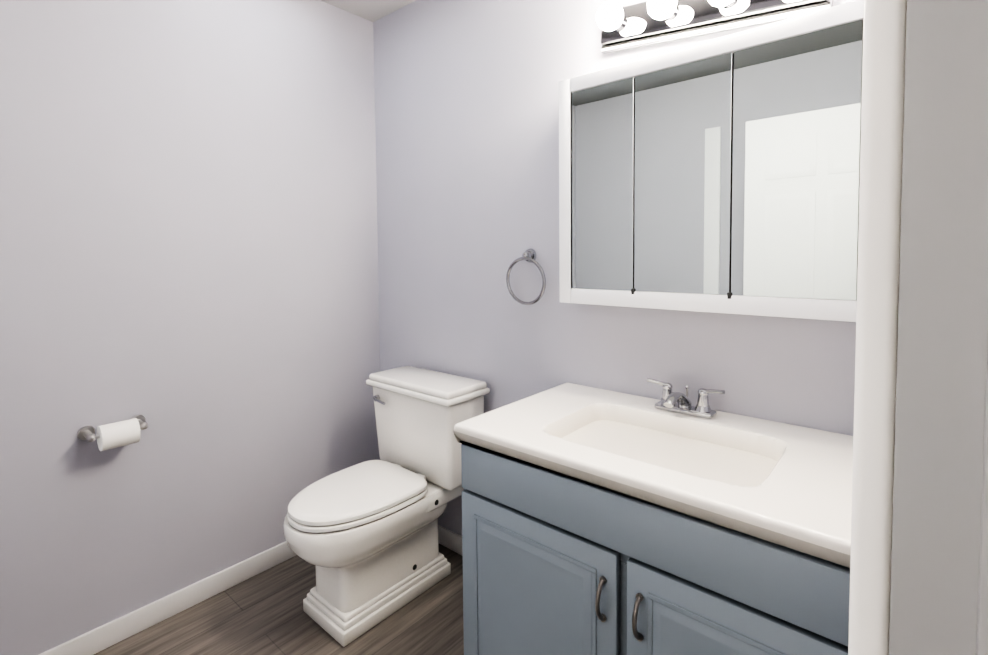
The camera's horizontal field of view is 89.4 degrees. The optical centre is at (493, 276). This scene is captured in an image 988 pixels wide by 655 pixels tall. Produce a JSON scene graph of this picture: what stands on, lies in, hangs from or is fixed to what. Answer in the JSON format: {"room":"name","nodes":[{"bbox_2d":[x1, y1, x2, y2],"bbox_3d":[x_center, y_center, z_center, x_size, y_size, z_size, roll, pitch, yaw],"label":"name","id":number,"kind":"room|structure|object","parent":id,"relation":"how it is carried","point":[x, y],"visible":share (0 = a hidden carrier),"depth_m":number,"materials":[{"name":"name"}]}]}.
{"room":"bathroom","nodes":[
{"label":"bathroom","id":0,"kind":"room"},
{"bbox_2d":[0,0,379,654],"bbox_3d":[-1.297,0.020,1.725,0.100,2.440,2.300,2,3,41],"label":"wall","id":1,"kind":"structure","parent":0,"point":[188,237],"depth_m":1.80,"materials":[{"name":"paint"}]},
{"bbox_2d":[77,415,147,450],"bbox_3d":[-1.240,0.514,1.643,0.112,0.080,0.188,2,3,41],"label":"toilet paper holder","id":2,"kind":"object","parent":1,"relation":"attached to","point":[116,434],"visible":1,"depth_m":1.61,"materials":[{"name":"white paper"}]},
{"bbox_2d":[39,541,295,654],"bbox_3d":[-1.243,1.200,1.743,0.013,0.080,2.100,2,3,41],"label":"baseboard","id":3,"kind":"structure","parent":1,"relation":"attached to","point":[102,637],"depth_m":1.81,"materials":[{"name":"white wood"}]},
{"bbox_2d":[94,544,463,654],"bbox_3d":[0.044,1.329,0.648,3.597,0.100,2.300,2,3,41],"label":"floor","id":4,"kind":"structure","parent":0,"point":[263,613],"depth_m":1.76,"materials":[{"name":"brown wood"}]},
{"bbox_2d":[283,365,489,646],"bbox_3d":[-0.436,0.826,1.914,0.512,0.797,0.716,2,3,41],"label":"toilet","id":5,"kind":"object","parent":4,"relation":"on","point":[363,537],"visible":0.98,"depth_m":1.85,"materials":[{"name":"ceramic"}]},
{"bbox_2d":[453,378,852,654],"bbox_3d":[0.420,0.781,1.285,0.931,0.929,0.591,2,3,41],"label":"bathroom vanity","id":6,"kind":"object","parent":4,"relation":"on","point":[596,521],"visible":0.96,"depth_m":1.10,"materials":[{"name":"paint"}]},
{"bbox_2d":[321,0,415,21],"bbox_3d":[0.020,-1.208,0.530,3.597,0.100,2.300,2,3,41],"label":"ceiling","id":7,"kind":"structure","parent":0,"point":[372,10],"depth_m":2.28,"materials":[{"name":"paint"}]},
{"bbox_2d":[373,0,855,535],"bbox_3d":[0.785,0.016,1.391,3.497,2.440,0.100,2,3,41],"label":"wall","id":8,"kind":"structure","parent":0,"point":[467,142],"depth_m":1.92,"materials":[{"name":"paint"}]},
{"bbox_2d":[438,525,462,555],"bbox_3d":[-0.146,1.169,2.176,1.090,0.080,0.013,2,3,41],"label":"baseboard","id":9,"kind":"structure","parent":8,"relation":"attached to","point":[450,540],"depth_m":2.21,"materials":[{"name":"white wood"}]},
{"bbox_2d":[506,248,545,304],"bbox_3d":[0.123,-0.001,1.857,0.181,0.211,0.046,2,3,41],"label":"towel ring","id":10,"kind":"object","parent":8,"relation":"attached to","point":[529,255],"visible":0.98,"depth_m":1.85,"materials":[{"name":"silver metal"}]},
{"bbox_2d":[559,0,863,321],"bbox_3d":[0.572,-0.269,1.411,0.848,0.723,0.114,2,3,41],"label":"medicine cabinet mirror","id":11,"kind":"object","parent":8,"relation":"attached to","point":[720,175],"visible":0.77,"depth_m":1.31,"materials":[{"name":"silver glass"}]},
{"bbox_2d":[596,0,833,53],"bbox_3d":[0.556,-0.754,1.378,0.632,0.127,0.146,9,8,40],"label":"sconce","id":12,"kind":"object","parent":8,"relation":"attached to","point":[646,23],"visible":0.96,"depth_m":1.42,"materials":[{"name":"silver metal"}]},
{"bbox_3d":[0.384,0.071,0.288,0.270,2.440,2.100,2,3,41],"label":"wall","id":13,"kind":"structure","parent":0,"visible":0},
{"bbox_2d":[848,0,906,654],"bbox_3d":[0.246,0.240,0.132,0.310,2.120,0.860,2,3,41],"label":"door frame","id":14,"kind":"structure","parent":13,"relation":"attached to","point":[882,105],"depth_m":0.49,"materials":[{"name":"white wood"}]},
{"bbox_2d":[889,0,987,654],"bbox_3d":[0.251,0.267,0.129,0.257,2.066,0.752,2,3,41],"label":"wall","id":15,"kind":"structure","parent":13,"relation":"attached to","point":[939,584],"depth_m":0.46,"materials":[{"name":"grey paint"}]}
]}

